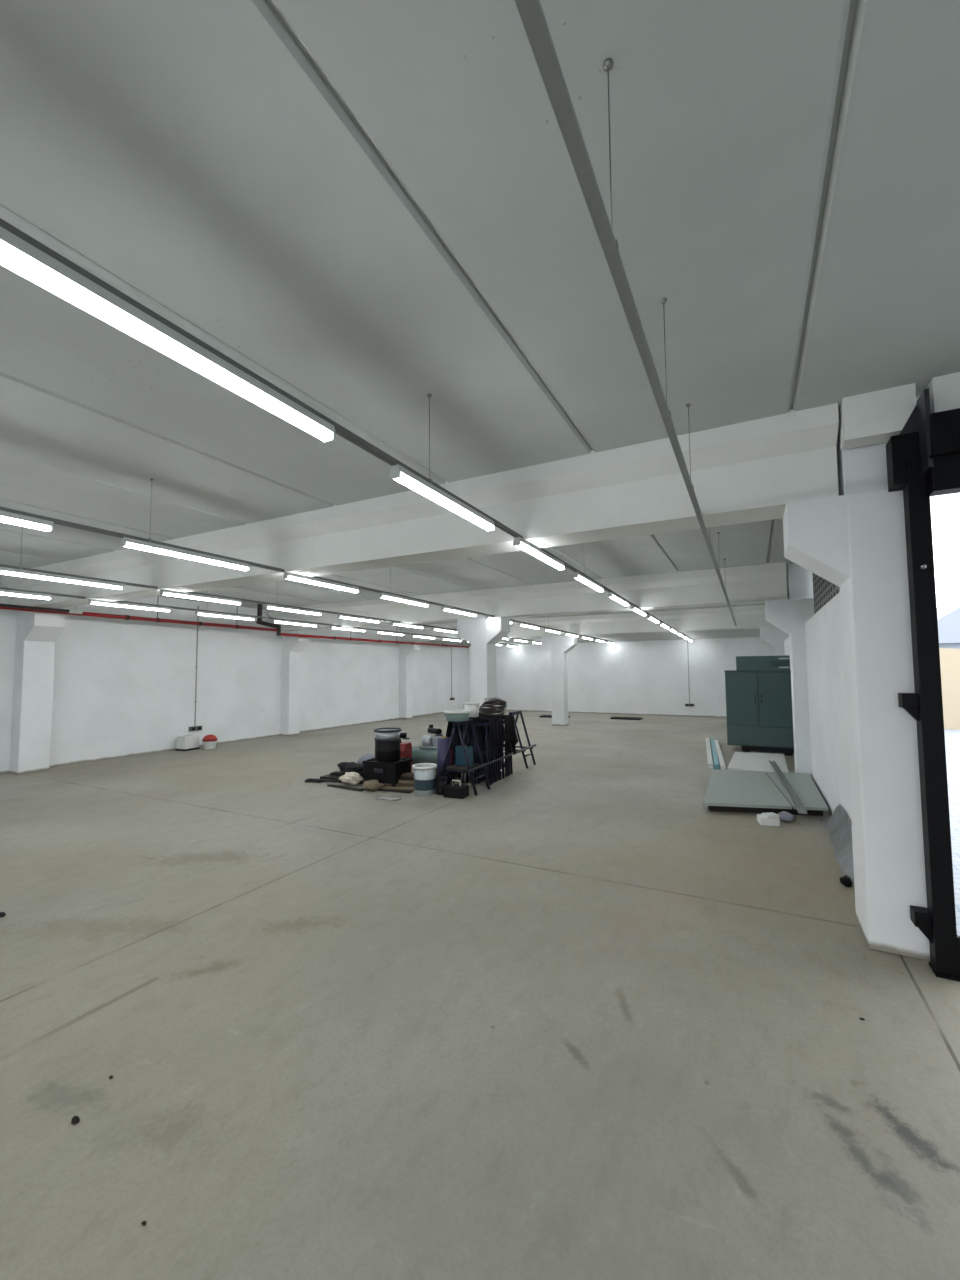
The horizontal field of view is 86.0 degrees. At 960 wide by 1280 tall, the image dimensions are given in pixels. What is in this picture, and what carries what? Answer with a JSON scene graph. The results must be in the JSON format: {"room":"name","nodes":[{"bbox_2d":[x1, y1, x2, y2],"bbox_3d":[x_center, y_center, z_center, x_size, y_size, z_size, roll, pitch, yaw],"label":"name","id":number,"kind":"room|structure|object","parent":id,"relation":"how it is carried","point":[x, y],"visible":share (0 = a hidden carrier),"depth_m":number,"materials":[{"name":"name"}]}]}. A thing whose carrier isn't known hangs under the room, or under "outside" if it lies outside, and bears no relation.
{"room":"empty warehouse","nodes":[
{"label":"empty warehouse","id":0,"kind":"room"},
{"bbox_2d":[0,577,468,773],"bbox_3d":[-5.809,0.617,10.968,0.300,3.200,23.050,-2,-4,28],"label":"wall","id":1,"kind":"structure","parent":0,"point":[122,687],"depth_m":10.57,"materials":[{"name":"white paint"}]},
{"bbox_2d":[188,606,201,730],"bbox_3d":[-5.807,0.573,10.580,0.066,2.560,0.260,-2,-4,28],"label":"conduit","id":2,"kind":"object","parent":1,"relation":"attached to","point":[193,728],"visible":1,"depth_m":10.56,"materials":[{"name":"grey plastic"}]},
{"bbox_2d":[0,711,959,1279],"bbox_3d":[0.177,2.082,7.733,13.800,0.200,23.050,-2,-4,28],"label":"floor","id":3,"kind":"structure","parent":0,"point":[575,1016],"depth_m":2.16,"materials":[{"name":"concrete"}]},
{"bbox_2d":[9,611,65,774],"bbox_3d":[-6.889,0.541,8.028,0.620,3.000,0.400,-2,-4,28],"label":"pillar","id":4,"kind":"structure","parent":3,"relation":"on","point":[37,633],"depth_m":7.94,"materials":[{"name":"white paint"}]},
{"bbox_2d":[176,735,199,750],"bbox_3d":[-5.788,2.034,10.212,0.250,0.276,0.330,-2,-4,22],"label":"carton","id":5,"kind":"object","parent":3,"relation":"on","point":[188,742],"visible":1,"depth_m":10.10,"materials":[{"name":"cardboard"}]},
{"bbox_2d":[202,734,217,748],"bbox_3d":[-5.419,2.038,10.335,0.274,0.280,0.274,-2,-4,28],"label":"paint bucket","id":6,"kind":"object","parent":3,"relation":"on","point":[209,741],"visible":1,"depth_m":10.24,"materials":[{"name":"white plastic"}]},
{"bbox_2d":[280,631,309,735],"bbox_3d":[-4.515,0.806,12.539,0.620,3.000,0.350,-2,-4,28],"label":"pillar","id":7,"kind":"structure","parent":3,"relation":"on","point":[292,647],"depth_m":12.45,"materials":[{"name":"white paint"}]},
{"bbox_2d":[327,784,363,790],"bbox_3d":[-1.752,1.917,6.692,0.600,0.025,0.060,-2,-4,30],"label":"plank","id":8,"kind":"object","parent":3,"relation":"on","point":[328,785],"visible":1,"depth_m":6.66,"materials":[{"name":"brown wood"}]},
{"bbox_2d":[339,772,363,784],"bbox_3d":[-1.728,1.853,6.915,0.370,0.180,0.252,-2,-4,28],"label":"rag","id":9,"kind":"object","parent":3,"relation":"on","point":[353,778],"visible":1,"depth_m":6.83,"materials":[{"name":"fabric"}]},
{"bbox_2d":[362,780,383,790],"bbox_3d":[-1.381,1.858,6.588,0.277,0.124,0.226,-2,-4,28],"label":"rag","id":10,"kind":"object","parent":3,"relation":"on","point":[373,785],"visible":1,"depth_m":6.52,"materials":[{"name":"brown fabric"}]},
{"bbox_2d":[362,757,411,786],"bbox_3d":[-1.240,1.771,6.903,0.510,0.335,0.437,-2,-4,22],"label":"crate","id":11,"kind":"object","parent":3,"relation":"on","point":[389,772],"visible":0.65,"depth_m":6.73,"materials":[{"name":"plastic"}]},
{"bbox_2d":[374,737,400,761],"bbox_3d":[-1.241,1.460,6.926,0.356,0.288,0.356,-2,-4,28],"label":"drum","id":12,"kind":"object","parent":11,"relation":"on","point":[386,750],"visible":0.83,"depth_m":6.78,"materials":[{"name":"plastic"}]},
{"bbox_2d":[374,728,401,738],"bbox_3d":[-1.242,1.260,6.938,0.385,0.120,0.374,-2,-4,28],"label":"bucket","id":13,"kind":"object","parent":12,"relation":"on","point":[381,733],"visible":1,"depth_m":6.80,"materials":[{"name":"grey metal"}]},
{"bbox_2d":[375,788,411,793],"bbox_3d":[-1.093,1.901,6.505,0.500,0.025,0.070,-2,-4,21],"label":"plank","id":14,"kind":"object","parent":3,"relation":"on","point":[380,789],"visible":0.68,"depth_m":6.46,"materials":[{"name":"brown wood"}]},
{"bbox_2d":[400,740,412,772],"bbox_3d":[-1.265,1.724,7.636,0.450,0.520,0.280,-2,-4,19],"label":"box","id":15,"kind":"object","parent":3,"relation":"on","point":[406,747],"visible":0.23,"depth_m":7.55,"materials":[{"name":"red plastic"}]},
{"bbox_2d":[399,626,419,718],"bbox_3d":[-2.307,1.053,16.738,0.620,3.000,0.350,-2,-4,28],"label":"pillar","id":16,"kind":"structure","parent":3,"relation":"on","point":[406,651],"depth_m":16.64,"materials":[{"name":"white paint"}]},
{"bbox_2d":[413,763,436,795],"bbox_3d":[-0.685,1.729,6.391,0.312,0.350,0.302,-2,-4,28],"label":"bucket","id":17,"kind":"object","parent":3,"relation":"on","point":[424,773],"visible":1,"depth_m":6.28,"materials":[{"name":"white plastic"}]},
{"bbox_2d":[412,735,440,764],"bbox_3d":[-0.642,1.712,7.740,0.771,0.550,0.340,-1,-4,13],"label":"air compressor","id":18,"kind":"object","parent":3,"relation":"on","point":[427,752],"visible":0.34,"depth_m":7.67,"materials":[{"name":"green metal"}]},
{"bbox_2d":[427,725,442,735],"bbox_3d":[-0.668,1.357,7.748,0.126,0.153,0.315,3,-5,-39],"label":"power tool","id":19,"kind":"object","parent":18,"relation":"on","point":[430,729],"visible":0.98,"depth_m":7.71,"materials":[{"name":"black plastic"}]},
{"bbox_2d":[435,776,446,794],"bbox_3d":[-0.480,1.801,6.369,0.154,0.200,0.154,1,-4,-17],"label":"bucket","id":20,"kind":"object","parent":3,"relation":"on","point":[440,781],"visible":0.93,"depth_m":6.31,"materials":[{"name":"black plastic"}]},
{"bbox_2d":[437,736,450,784],"bbox_3d":[-0.484,1.613,6.892,0.180,0.640,0.177,-2,-4,28],"label":"roll","id":21,"kind":"object","parent":3,"relation":"on","point":[443,741],"visible":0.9,"depth_m":6.82,"materials":[{"name":"fabric"}]},
{"bbox_2d":[444,780,468,798],"bbox_3d":[-0.286,1.792,6.223,0.260,0.197,0.180,-2,-4,22],"label":"toolbox","id":22,"kind":"object","parent":3,"relation":"on","point":[459,791],"visible":1,"depth_m":6.15,"materials":[{"name":"plastic"}]},
{"bbox_2d":[440,719,489,795],"bbox_3d":[-0.209,1.474,6.586,0.570,0.884,0.420,-2,-4,26],"label":"trestle","id":23,"kind":"object","parent":3,"relation":"on","point":[470,721],"visible":0.87,"depth_m":6.48,"materials":[{"name":"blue metal"}]},
{"bbox_2d":[443,709,470,721],"bbox_3d":[-0.293,0.969,6.614,0.364,0.130,0.354,-2,-4,28],"label":"bucket","id":24,"kind":"object","parent":23,"relation":"on","point":[454,715],"visible":1,"depth_m":6.49,"materials":[{"name":"teal plastic"}]},
{"bbox_2d":[446,763,480,770],"bbox_3d":[-0.200,1.613,6.573,0.300,0.028,0.420,-2,-4,28],"label":"board","id":25,"kind":"object","parent":23,"relation":"on","point":[452,767],"visible":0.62,"depth_m":6.44,"materials":[{"name":"brown wood"}]},
{"bbox_2d":[455,742,472,765],"bbox_3d":[-0.199,1.454,6.585,0.220,0.287,0.106,-3,-4,37],"label":"tool case","id":26,"kind":"object","parent":25,"relation":"on","point":[459,753],"visible":0.88,"depth_m":6.54,"materials":[{"name":"teal plastic"}]},
{"bbox_2d":[451,722,491,785],"bbox_3d":[-0.125,1.526,6.991,0.602,0.823,0.124,-3,-4,32],"label":"trestle","id":27,"kind":"object","parent":3,"relation":"on","point":[476,724],"visible":0.62,"depth_m":6.92,"materials":[{"name":"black metal"}]},
{"bbox_2d":[456,722,496,783],"bbox_3d":[-0.069,1.542,7.136,0.602,0.809,0.124,-2,-4,27],"label":"trestle","id":28,"kind":"object","parent":3,"relation":"on","point":[493,765],"visible":0.25,"depth_m":7.09,"materials":[{"name":"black metal"}]},
{"bbox_2d":[446,717,506,753],"bbox_3d":[-0.060,1.314,7.128,0.778,0.492,0.440,-2,-4,28],"label":"cloth","id":29,"kind":"object","parent":28,"relation":"hanging from","point":[497,730],"visible":0.67,"depth_m":7.02,"materials":[{"name":"fabric"}]},
{"bbox_2d":[463,702,479,716],"bbox_3d":[-0.114,0.958,7.109,0.238,0.200,0.229,-2,-4,28],"label":"bucket","id":30,"kind":"object","parent":29,"relation":"on","point":[473,706],"visible":0.91,"depth_m":7.02,"materials":[{"name":"white plastic"}]},
{"bbox_2d":[460,725,500,780],"bbox_3d":[-0.006,1.558,7.277,0.602,0.793,0.124,-2,-4,28],"label":"trestle","id":31,"kind":"object","parent":3,"relation":"on","point":[498,776],"visible":0.16,"depth_m":7.20,"materials":[{"name":"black metal"}]},
{"bbox_2d":[457,617,509,713],"bbox_3d":[0.071,0.596,9.602,0.920,3.000,0.400,-2,-4,28],"label":"pillar","id":32,"kind":"structure","parent":3,"relation":"on","point":[483,635],"depth_m":9.45,"materials":[{"name":"white paint"}]},
{"bbox_2d":[268,562,786,630],"bbox_3d":[-0.193,-0.651,9.831,10.385,0.520,0.590,-2,-4,28],"label":"beam","id":33,"kind":"structure","parent":32,"relation":"on","point":[752,584],"depth_m":8.68,"materials":[{"name":"white paint"}]},
{"bbox_2d":[471,720,504,778],"bbox_3d":[0.067,1.565,7.414,0.602,0.795,0.124,-3,-4,34],"label":"trestle","id":34,"kind":"object","parent":3,"relation":"on","point":[501,754],"visible":0.14,"depth_m":7.27,"materials":[{"name":"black metal"}]},
{"bbox_2d":[471,719,509,776],"bbox_3d":[0.130,1.573,7.556,0.602,0.797,0.124,-2,-4,23],"label":"trestle","id":35,"kind":"object","parent":3,"relation":"on","point":[506,766],"visible":0.11,"depth_m":7.45,"materials":[{"name":"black metal"}]},
{"bbox_2d":[479,714,517,755],"bbox_3d":[0.142,1.374,7.538,0.777,0.565,0.360,-2,-4,28],"label":"cloth","id":36,"kind":"object","parent":35,"relation":"hanging from","point":[511,736],"visible":0.48,"depth_m":7.38,"materials":[{"name":"fabric"}]},
{"bbox_2d":[479,697,507,715],"bbox_3d":[0.165,0.962,7.494,0.471,0.265,0.414,-2,-4,28],"label":"coil","id":37,"kind":"object","parent":36,"relation":"on","point":[494,701],"visible":0.97,"depth_m":7.35,"materials":[{"name":"rubber"}]},
{"bbox_2d":[503,711,535,768],"bbox_3d":[0.576,1.585,8.293,0.550,0.864,0.400,-2,-4,26],"label":"trestle","id":38,"kind":"object","parent":3,"relation":"on","point":[516,713],"visible":0.68,"depth_m":8.29,"materials":[{"name":"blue metal"}]},
{"bbox_2d":[468,744,535,772],"bbox_3d":[0.385,1.650,7.321,0.040,0.040,2.432,-2,-4,25],"label":"bar","id":39,"kind":"object","parent":38,"relation":"on","point":[533,745],"visible":0.92,"depth_m":7.01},
{"bbox_2d":[541,636,576,725],"bbox_3d":[2.234,1.139,14.457,0.950,2.490,0.350,-2,-4,28],"label":"pillar","id":40,"kind":"structure","parent":3,"relation":"on","point":[558,646],"depth_m":14.31,"materials":[{"name":"white paint"}]},
{"bbox_2d":[403,604,772,641],"bbox_3d":[2.248,-0.378,14.471,10.385,0.520,0.590,-2,-4,28],"label":"beam","id":41,"kind":"structure","parent":40,"relation":"on","point":[747,617],"depth_m":13.40,"materials":[{"name":"white paint"}]},
{"bbox_2d":[706,738,712,767],"bbox_3d":[4.224,2.035,9.510,0.073,0.064,3.461,-2,-4,23],"label":"pack","id":42,"kind":"object","parent":3,"relation":"on","point":[708,747],"visible":1,"depth_m":8.83,"materials":[{"name":"white plastic"}]},
{"bbox_2d":[710,738,718,768],"bbox_3d":[4.292,2.031,9.446,0.073,0.064,3.511,-2,-4,23],"label":"pack","id":43,"kind":"object","parent":3,"relation":"on","point":[713,747],"visible":1,"depth_m":8.83},
{"bbox_2d":[714,740,725,769],"bbox_3d":[4.291,2.018,9.250,0.072,0.064,3.262,-2,-4,23],"label":"pack","id":44,"kind":"object","parent":3,"relation":"on","point":[719,753],"visible":0.81,"depth_m":8.57,"materials":[{"name":"white plastic"}]},
{"bbox_2d":[727,752,787,772],"bbox_3d":[4.424,1.955,8.205,0.810,0.060,1.980,-2,-4,28],"label":"sheet","id":45,"kind":"object","parent":3,"relation":"on","point":[740,761],"visible":0.71,"depth_m":8.07,"materials":[{"name":"white plastic"}]},
{"bbox_2d":[724,670,793,755],"bbox_3d":[5.178,1.314,9.573,1.080,1.500,0.788,-2,-4,28],"label":"cabinet","id":46,"kind":"object","parent":3,"relation":"on","point":[759,715],"visible":0.93,"depth_m":9.25,"materials":[{"name":"teal metal"}]},
{"bbox_2d":[736,655,789,669],"bbox_3d":[5.655,1.214,10.275,0.920,1.780,0.653,-2,-4,28],"label":"tall cabinet","id":47,"kind":"object","parent":3,"relation":"on","point":[742,662],"visible":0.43,"depth_m":10.06,"materials":[{"name":"teal metal"}]},
{"bbox_2d":[708,806,822,815],"bbox_3d":[2.999,1.784,5.440,1.092,0.075,0.070,-1,-4,12],"label":"batten","id":48,"kind":"object","parent":3,"relation":"on","point":[792,811],"visible":0.52,"depth_m":5.42,"materials":[{"name":"brown wood"}]},
{"bbox_2d":[703,770,791,808],"bbox_3d":[3.220,1.780,6.237,0.854,0.030,2.184,-2,-4,28],"label":"board","id":49,"kind":"object","parent":48,"relation":"on","point":[730,788],"visible":1,"depth_m":5.94,"materials":[{"name":"wood"}]},
{"bbox_2d":[757,812,779,825],"bbox_3d":[2.825,1.748,5.042,0.177,0.100,0.160,-1,-4,16],"label":"block","id":50,"kind":"object","parent":3,"relation":"on","point":[769,818],"visible":1,"depth_m":4.98,"materials":[{"name":"stone"}]},
{"bbox_2d":[760,626,788,655],"bbox_3d":[6.801,0.689,11.769,0.640,3.000,0.400,-2,-4,28],"label":"pillar","id":51,"kind":"structure","parent":3,"relation":"on","point":[774,636],"depth_m":11.65,"materials":[{"name":"white paint"}]},
{"bbox_2d":[778,811,795,821],"bbox_3d":[3.030,1.755,5.116,0.153,0.094,0.145,0,-4,-3],"label":"scrap","id":52,"kind":"object","parent":3,"relation":"on","point":[783,816],"visible":0.91,"depth_m":5.08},
{"bbox_2d":[765,563,813,777],"bbox_3d":[4.453,0.426,7.306,0.640,3.000,0.400,-2,-4,28],"label":"pillar","id":53,"kind":"structure","parent":3,"relation":"on","point":[790,615],"depth_m":7.13,"materials":[{"name":"white paint"}]},
{"bbox_2d":[819,804,853,882],"bbox_3d":[3.020,1.603,4.342,0.137,0.286,1.790,-2,-4,28],"label":"plastic sheet","id":54,"kind":"object","parent":3,"relation":"on","point":[839,827],"visible":0.81,"depth_m":4.22,"materials":[{"name":"plastic"}]},
{"bbox_2d":[839,875,852,887],"bbox_3d":[2.535,1.672,3.570,0.076,0.073,0.097,-2,-4,28],"label":"clod","id":55,"kind":"object","parent":3,"relation":"on","point":[845,880],"visible":1,"depth_m":3.54,"materials":[{"name":"soil"}]},
{"bbox_2d":[783,424,929,960],"bbox_3d":[2.198,0.174,3.020,0.640,3.000,0.400,-2,-4,28],"label":"pillar","id":56,"kind":"structure","parent":3,"relation":"on","point":[854,540],"depth_m":2.81,"materials":[{"name":"white paint"}]},
{"bbox_2d":[886,388,959,981],"bbox_3d":[3.373,0.154,2.017,2.710,2.900,0.278,-2,-4,28],"label":"frame","id":57,"kind":"object","parent":3,"relation":"on","point":[923,461],"visible":1,"depth_m":2.59,"materials":[{"name":"black paint"}]},
{"bbox_2d":[0,0,959,626],"bbox_3d":[0.157,-1.162,7.934,13.800,0.300,23.050,-2,-4,28],"label":"ceiling","id":58,"kind":"structure","parent":0,"point":[371,209],"depth_m":1.79,"materials":[{"name":"white paint"}]},
{"bbox_2d":[0,604,468,647],"bbox_3d":[-5.032,-0.480,10.483,0.095,0.650,19.800,-2,-4,28],"label":"pipe","id":59,"kind":"object","parent":58,"relation":"hanging from","point":[259,606],"visible":0.97,"depth_m":10.56,"materials":[{"name":"metal"}]},
{"bbox_2d":[0,587,517,645],"bbox_3d":[-2.556,-0.488,12.032,0.030,0.504,17.641,-2,-4,27],"label":"track","id":60,"kind":"object","parent":58,"relation":"hanging from","point":[53,594],"visible":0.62,"depth_m":8.19,"materials":[{"name":"metal"}]},
{"bbox_2d":[0,589,51,599],"bbox_3d":[-5.633,-0.563,5.988,0.059,0.065,1.075,-2,-4,27],"label":"lamp","id":61,"kind":"object","parent":60,"relation":"attached to","point":[2,591],"visible":1,"depth_m":6.22,"materials":[{"name":"white plastic"}]},
{"bbox_2d":[88,599,170,611],"bbox_3d":[-4.949,-0.484,7.327,0.059,0.065,1.075,-2,-4,27],"label":"lamp","id":62,"kind":"object","parent":60,"relation":"attached to","point":[91,601],"visible":1,"depth_m":7.26,"materials":[{"name":"white plastic"}]},
{"bbox_2d":[195,611,254,620],"bbox_3d":[-4.265,-0.405,8.666,0.059,0.065,1.075,-2,-4,27],"label":"lamp","id":63,"kind":"object","parent":60,"relation":"attached to","point":[204,613],"visible":1,"depth_m":8.61,"materials":[{"name":"white plastic"}]},
{"bbox_2d":[272,619,316,626],"bbox_3d":[-3.581,-0.326,10.006,0.059,0.065,1.075,-2,-4,27],"label":"lamp","id":64,"kind":"object","parent":60,"relation":"attached to","point":[273,620],"visible":1,"depth_m":9.95,"materials":[{"name":"white plastic"}]},
{"bbox_2d":[330,625,364,631],"bbox_3d":[-2.896,-0.247,11.345,0.059,0.065,1.075,-2,-4,27],"label":"lamp","id":65,"kind":"object","parent":60,"relation":"attached to","point":[332,626],"visible":1,"depth_m":11.27,"materials":[{"name":"white plastic"}]},
{"bbox_2d":[0,526,540,641],"bbox_3d":[-1.140,-0.542,11.290,0.030,0.504,17.641,-2,-4,27],"label":"track","id":66,"kind":"object","parent":58,"relation":"hanging from","point":[20,567],"visible":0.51,"depth_m":6.41,"materials":[{"name":"metal"}]},
{"bbox_2d":[0,567,123,589],"bbox_3d":[-4.217,-0.618,5.246,0.059,0.065,1.075,-2,-4,27],"label":"lamp","id":67,"kind":"object","parent":66,"relation":"attached to","point":[3,570],"visible":1,"depth_m":5.18,"materials":[{"name":"white plastic"}]},
{"bbox_2d":[160,589,241,604],"bbox_3d":[-3.533,-0.539,6.585,0.059,0.065,1.075,-2,-4,27],"label":"lamp","id":68,"kind":"object","parent":66,"relation":"attached to","point":[162,592],"visible":1,"depth_m":6.51,"materials":[{"name":"white plastic"}]},
{"bbox_2d":[265,604,321,615],"bbox_3d":[-2.848,-0.460,7.924,0.059,0.065,1.075,-2,-4,27],"label":"lamp","id":69,"kind":"object","parent":66,"relation":"attached to","point":[267,606],"visible":1,"depth_m":7.86,"materials":[{"name":"white plastic"}]},
{"bbox_2d":[338,614,379,622],"bbox_3d":[-2.164,-0.381,9.264,0.059,0.065,1.075,-2,-4,27],"label":"lamp","id":70,"kind":"object","parent":66,"relation":"attached to","point":[339,615],"visible":1,"depth_m":9.19,"materials":[{"name":"white plastic"}]},
{"bbox_2d":[391,622,423,628],"bbox_3d":[-1.480,-0.302,10.603,0.059,0.065,1.075,-2,-4,27],"label":"lamp","id":71,"kind":"object","parent":66,"relation":"attached to","point":[392,623],"visible":1,"depth_m":10.54,"materials":[{"name":"white plastic"}]},
{"bbox_2d":[0,479,611,641],"bbox_3d":[0.363,-0.655,9.620,0.030,0.504,19.147,-2,-4,27],"label":"track","id":72,"kind":"object","parent":58,"relation":"hanging from","point":[56,521],"visible":0.7,"depth_m":4.18,"materials":[{"name":"metal"}]},
{"bbox_2d":[0,510,53,531],"bbox_3d":[-3.056,-0.770,2.906,0.059,0.065,1.075,-2,-4,27],"label":"lamp","id":73,"kind":"object","parent":72,"relation":"attached to","point":[6,517],"visible":1,"depth_m":3.25,"materials":[{"name":"white plastic"}]},
{"bbox_2d":[120,537,249,570],"bbox_3d":[-2.372,-0.691,4.245,0.059,0.065,1.075,-2,-4,27],"label":"lamp","id":74,"kind":"object","parent":72,"relation":"attached to","point":[126,542],"visible":1,"depth_m":4.14,"materials":[{"name":"white plastic"}]},
{"bbox_2d":[283,572,358,592],"bbox_3d":[-1.687,-0.612,5.585,0.059,0.065,1.075,-2,-4,27],"label":"lamp","id":75,"kind":"object","parent":72,"relation":"attached to","point":[291,576],"visible":1,"depth_m":5.50,"materials":[{"name":"white plastic"}]},
{"bbox_2d":[379,592,428,606],"bbox_3d":[-1.003,-0.533,6.924,0.059,0.065,1.075,-2,-4,27],"label":"lamp","id":76,"kind":"object","parent":72,"relation":"attached to","point":[381,595],"visible":1,"depth_m":6.84,"materials":[{"name":"white plastic"}]},
{"bbox_2d":[441,606,476,616],"bbox_3d":[-0.319,-0.454,8.264,0.059,0.065,1.075,-2,-4,27],"label":"lamp","id":77,"kind":"object","parent":72,"relation":"attached to","point":[445,608],"visible":1,"depth_m":8.17,"materials":[{"name":"white plastic"}]},
{"bbox_2d":[0,218,690,638],"bbox_3d":[2.566,-0.749,8.333,0.043,0.504,19.147,-2,-4,27],"label":"track","id":78,"kind":"object","parent":58,"relation":"hanging from","point":[340,430],"visible":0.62,"depth_m":1.81,"materials":[{"name":"metal"}]},
{"bbox_2d":[0,226,335,443],"bbox_3d":[-0.853,-0.864,1.619,0.059,0.065,1.075,-2,-4,27],"label":"lamp","id":79,"kind":"object","parent":78,"relation":"attached to","point":[17,255],"visible":1,"depth_m":1.43,"materials":[{"name":"white plastic"}]},
{"bbox_2d":[390,464,494,531],"bbox_3d":[-0.169,-0.785,2.958,0.059,0.065,1.075,-2,-4,27],"label":"lamp","id":80,"kind":"object","parent":78,"relation":"attached to","point":[398,473],"visible":1,"depth_m":2.81,"materials":[{"name":"white plastic"}]},
{"bbox_2d":[513,536,564,570],"bbox_3d":[0.515,-0.706,4.298,0.059,0.065,1.075,-2,-4,27],"label":"lamp","id":81,"kind":"object","parent":78,"relation":"attached to","point":[518,541],"visible":1,"depth_m":4.17,"materials":[{"name":"white plastic"}]},
{"bbox_2d":[573,571,603,591],"bbox_3d":[1.200,-0.627,5.637,0.059,0.065,1.075,-2,-4,27],"label":"lamp","id":82,"kind":"object","parent":78,"relation":"attached to","point":[576,575],"visible":1,"depth_m":5.51,"materials":[{"name":"white plastic"}]},
{"bbox_2d":[608,592,628,605],"bbox_3d":[1.884,-0.548,6.977,0.059,0.065,1.075,-2,-4,27],"label":"lamp","id":83,"kind":"object","parent":78,"relation":"attached to","point":[612,595],"visible":1,"depth_m":6.86,"materials":[{"name":"white plastic"}]},
{"bbox_2d":[0,403,838,607],"bbox_3d":[-2.443,-0.903,5.553,10.385,0.520,0.590,-2,-4,28],"label":"beam","id":84,"kind":"structure","parent":58,"relation":"attached to","point":[744,472],"depth_m":3.87,"materials":[{"name":"white paint"}]},
{"bbox_2d":[0,604,82,613],"bbox_3d":[-7.813,-0.636,4.798,0.060,0.098,7.150,-2,-4,28],"label":"drain pipe","id":85,"kind":"object","parent":84,"relation":"attached to","point":[76,611],"visible":1,"depth_m":7.51,"materials":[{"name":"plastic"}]},
{"bbox_2d":[515,0,736,625],"bbox_3d":[1.946,-0.992,4.353,0.030,0.504,16.400,-2,-4,28],"label":"cable tray","id":86,"kind":"object","parent":58,"relation":"hanging from","point":[531,12],"visible":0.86,"depth_m":1.12,"materials":[{"name":"metal"}]},
{"bbox_2d":[839,383,916,449],"bbox_3d":[2.178,-1.226,2.830,0.315,0.250,0.140,-2,-4,28],"label":"block","id":87,"kind":"object","parent":58,"relation":"attached to","point":[870,418],"visible":0.93,"depth_m":2.78,"materials":[{"name":"white paint"}]},
{"bbox_2d":[926,372,959,412],"bbox_3d":[3.504,-1.280,2.169,2.520,0.260,0.240,-2,-4,28],"label":"lintel","id":88,"kind":"object","parent":58,"relation":"attached to","point":[944,390],"depth_m":2.63,"materials":[{"name":"white paint"}]},
{"bbox_2d":[422,625,773,645],"bbox_3d":[3.379,-0.266,16.488,10.890,0.463,4.220,-2,-4,28],"label":"ceiling","id":89,"kind":"structure","parent":0,"point":[732,633],"depth_m":15.69,"materials":[{"name":"white paint"}]},
{"bbox_2d":[469,637,774,717],"bbox_3d":[4.504,1.014,18.390,11.050,3.200,0.300,-2,-4,28],"label":"wall","id":90,"kind":"structure","parent":0,"point":[623,677],"depth_m":17.82,"materials":[{"name":"white paint"}]},
{"bbox_2d":[784,592,850,821],"bbox_3d":[4.712,0.323,7.289,0.200,3.200,9.500,-2,-4,28],"label":"wall","id":91,"kind":"structure","parent":0,"point":[823,630],"depth_m":5.22,"materials":[{"name":"white paint"}]},
{"bbox_2d":[812,572,839,613],"bbox_3d":[3.578,-0.748,5.092,0.076,0.780,4.450,-2,-4,28],"label":"panel","id":92,"kind":"object","parent":91,"relation":"attached to","point":[824,590],"visible":0.12,"depth_m":6.28,"materials":[{"name":"metal"}]},
{"label":"outside","id":93,"kind":"structure","parent":0,"visible":0},
{"bbox_2d":[944,729,959,935],"bbox_3d":[9.086,1.995,6.417,70.000,0.200,100.000,-2,-4,28],"label":"ground","id":94,"kind":"structure","parent":93,"point":[952,736],"depth_m":6.08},
{"bbox_2d":[937,595,959,648],"bbox_3d":[31.373,-1.325,26.569,17.800,8.650,8.800,-2,-4,28],"label":"building","id":95,"kind":"structure","parent":94,"relation":"on","point":[948,613],"depth_m":25.82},
{"bbox_2d":[939,648,959,729],"bbox_3d":[15.780,1.031,11.721,11.000,2.300,0.500,-2,-4,28],"label":"wall","id":96,"kind":"structure","parent":94,"relation":"on","point":[949,657],"depth_m":13.32,"materials":[{"name":"paint"}]},
{"bbox_3d":[3.404,1.831,6.223,1.099,0.075,0.070,-1,-4,13],"label":"batten","id":97,"kind":"object","parent":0,"visible":0},
{"bbox_2d":[766,772,827,810],"bbox_3d":[3.741,1.773,6.172,0.511,0.030,2.068,-2,-4,28],"label":"board","id":98,"kind":"object","parent":97,"relation":"on","point":[803,785],"visible":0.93,"depth_m":6.02,"materials":[{"name":"wood"}]},
{"bbox_2d":[769,760,806,813],"bbox_3d":[3.788,1.756,6.424,0.070,0.030,3.145,-2,-4,25],"label":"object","id":99,"kind":"object","parent":98,"relation":"on","point":[799,806],"visible":1,"depth_m":5.92,"materials":[{"name":"metal"}]},
{"bbox_3d":[-1.385,1.952,7.346,1.500,0.032,0.200,-2,-4,30],"label":"plank","id":100,"kind":"object","parent":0,"visible":0},
{"bbox_3d":[-1.686,1.918,7.314,0.950,0.032,0.140,-2,-4,20],"label":"plank","id":101,"kind":"object","parent":100,"relation":"on","visible":0},
{"bbox_2d":[332,771,363,775],"bbox_3d":[-1.768,1.880,7.224,0.620,0.032,0.100,-1,-4,15],"label":"plank","id":102,"kind":"object","parent":101,"relation":"on","point":[336,772],"visible":0.44,"depth_m":7.24,"materials":[{"name":"brown wood"}]},
{"bbox_2d":[342,766,363,774],"bbox_3d":[-1.690,1.828,7.186,0.542,0.129,0.284,-2,-4,28],"label":"cable coil","id":103,"kind":"object","parent":102,"relation":"on","point":[347,769],"visible":0.7,"depth_m":7.13,"materials":[{"name":"black plastic"}]},
{"bbox_2d":[337,762,363,771],"bbox_3d":[-1.822,1.823,7.353,0.511,0.161,0.242,-2,-4,28],"label":"bag","id":104,"kind":"object","parent":101,"relation":"on","point":[342,765],"visible":0.64,"depth_m":7.30,"materials":[{"name":"grey fabric"}]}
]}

